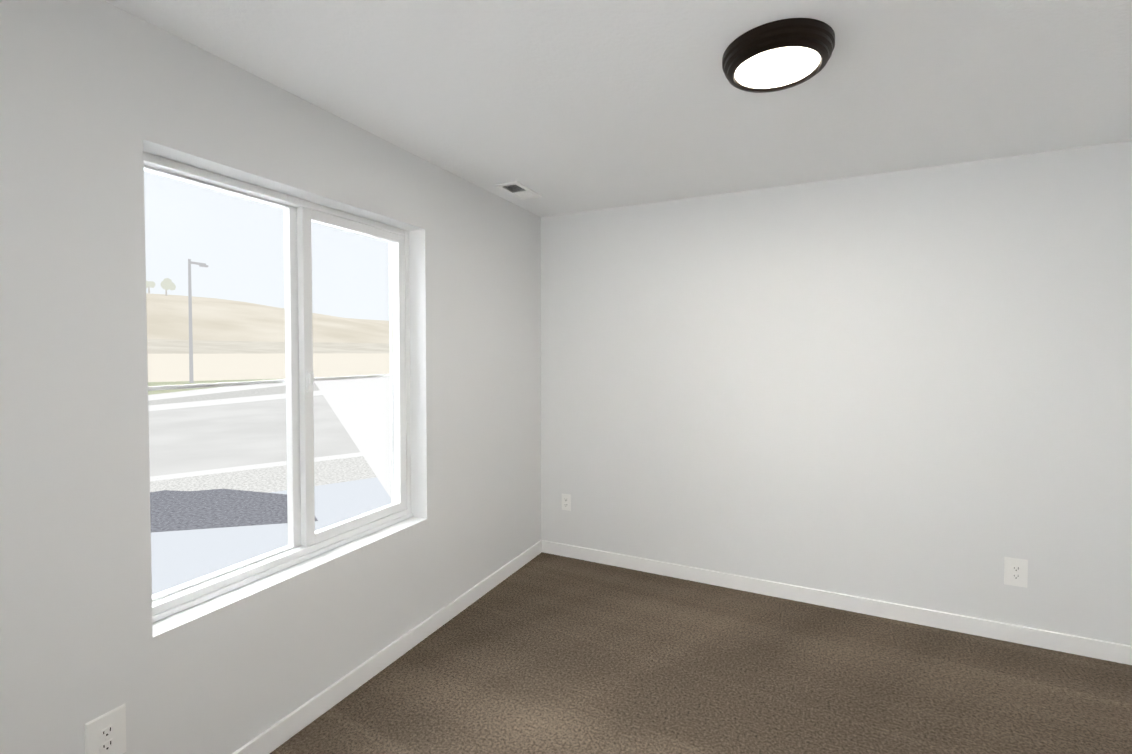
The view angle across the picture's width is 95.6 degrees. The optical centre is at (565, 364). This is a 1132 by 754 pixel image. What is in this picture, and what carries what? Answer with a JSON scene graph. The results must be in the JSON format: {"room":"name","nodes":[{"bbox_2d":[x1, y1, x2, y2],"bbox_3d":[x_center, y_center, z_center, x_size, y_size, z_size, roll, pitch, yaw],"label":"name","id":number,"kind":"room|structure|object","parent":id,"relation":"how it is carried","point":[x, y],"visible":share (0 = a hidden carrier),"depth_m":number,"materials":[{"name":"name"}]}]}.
{"room":"empty bedroom","nodes":[
{"label":"empty bedroom","id":0,"kind":"room"},
{"bbox_2d":[0,0,540,753],"bbox_3d":[-1.240,0.202,1.770,0.200,2.440,4.870,1,1,26],"label":"wall","id":1,"kind":"structure","parent":0,"point":[98,98],"depth_m":1.56,"materials":[{"name":"white paint"}]},
{"bbox_2d":[84,704,125,753],"bbox_3d":[-1.292,1.052,1.442,0.009,0.140,0.092,1,1,26],"label":"outlet","id":2,"kind":"object","parent":1,"relation":"attached to","point":[105,733],"visible":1,"depth_m":1.44,"materials":[{"name":"white plastic"}]},
{"bbox_2d":[143,152,412,622],"bbox_3d":[-1.114,0.066,2.141,0.126,1.485,1.220,1,1,26],"label":"window unit","id":3,"kind":"structure","parent":1,"relation":"in","point":[306,540],"depth_m":2.13,"materials":[{"name":"white plastic"}]},
{"bbox_2d":[232,540,543,753],"bbox_3d":[-1.142,1.379,1.750,0.017,0.088,4.470,1,1,26],"label":"baseboard","id":4,"kind":"structure","parent":1,"relation":"attached to","point":[282,731],"depth_m":2.31,"materials":[{"name":"white wood"}]},
{"bbox_2d":[104,0,1131,216],"bbox_3d":[0.360,-1.059,0.971,3.750,0.120,4.870,1,1,26],"label":"ceiling","id":5,"kind":"structure","parent":0,"point":[561,107],"depth_m":1.86,"materials":[{"name":"white paint"}]},
{"bbox_2d":[495,181,541,199],"bbox_3d":[-0.281,-1.042,3.091,0.150,0.014,0.300,1,1,26],"label":"ceiling vent","id":6,"kind":"object","parent":5,"relation":"in","point":[520,191],"visible":1,"depth_m":3.08,"materials":[{"name":"white metal"}]},
{"bbox_2d":[722,18,834,92],"bbox_3d":[0.684,-0.984,1.666,0.337,0.064,0.337,1,1,26],"label":"flush-mount light","id":7,"kind":"object","parent":5,"relation":"attached to","point":[778,55],"visible":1,"depth_m":1.59,"materials":[{"name":"black metal"}]},
{"bbox_2d":[270,552,1131,753],"bbox_3d":[0.360,1.500,1.032,3.750,0.120,4.870,1,1,26],"label":"floor","id":8,"kind":"structure","parent":0,"point":[544,653],"depth_m":2.26,"materials":[{"name":"carpet"}]},
{"bbox_2d":[541,141,1131,645],"bbox_3d":[1.371,0.171,3.106,3.350,2.440,0.200,1,1,26],"label":"wall","id":9,"kind":"structure","parent":0,"point":[911,387],"depth_m":2.85,"materials":[{"name":"white paint"}]},
{"bbox_2d":[562,494,570,510],"bbox_3d":[0.000,0.988,3.667,0.070,0.115,0.009,1,1,26],"label":"outlet","id":10,"kind":"object","parent":9,"relation":"attached to","point":[566,501],"visible":1,"depth_m":3.66,"materials":[{"name":"white plastic"}]},
{"bbox_2d":[544,540,1131,664],"bbox_3d":[1.329,1.349,3.035,3.300,0.088,0.014,1,1,26],"label":"baseboard","id":11,"kind":"structure","parent":9,"relation":"attached to","point":[1088,647],"depth_m":2.85,"materials":[{"name":"white wood"}]},
{"bbox_2d":[1004,557,1027,587],"bbox_3d":[2.265,1.047,2.581,0.092,0.140,0.009,1,1,26],"label":"electrical outlet","id":12,"kind":"object","parent":9,"relation":"attached to","point":[1015,571],"visible":1,"depth_m":2.58,"materials":[{"name":"white plastic"}]},
{"label":"outside","id":13,"kind":"structure","parent":0,"visible":0},
{"bbox_2d":[146,293,392,353],"bbox_3d":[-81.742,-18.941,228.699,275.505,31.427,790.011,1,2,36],"label":"hill","id":14,"kind":"structure","parent":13,"point":[257,323],"depth_m":116.94,"materials":[{"name":"beige sand"}]},
{"bbox_2d":[146,278,175,295],"bbox_3d":[-135.167,-24.941,142.312,20.343,9.278,39.126,1,1,26],"label":"trees","id":15,"kind":"object","parent":14,"relation":"on","point":[167,284],"depth_m":154.02,"materials":[{"name":"plant"}]},
{"bbox_2d":[148,376,394,594],"bbox_3d":[-160.028,-1.078,131.037,401.602,0.312,700.000,1,1,26],"label":"ground","id":16,"kind":"structure","parent":13,"point":[194,416],"depth_m":8.35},
{"bbox_2d":[188,259,207,382],"bbox_3d":[-22.327,-2.581,31.164,0.240,7.420,1.095,1,1,26],"label":"pole","id":17,"kind":"object","parent":16,"relation":"on","point":[190,262],"depth_m":30.73,"materials":[{"name":"grey metal"}]},
{"bbox_2d":[147,353,393,381],"bbox_3d":[-9.893,-0.034,42.747,45.914,1.783,0.100,-1,2,-36],"label":"dry field","id":18,"kind":"structure","parent":16,"relation":"on","point":[166,368],"depth_m":34.46,"materials":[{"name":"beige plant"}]}
]}

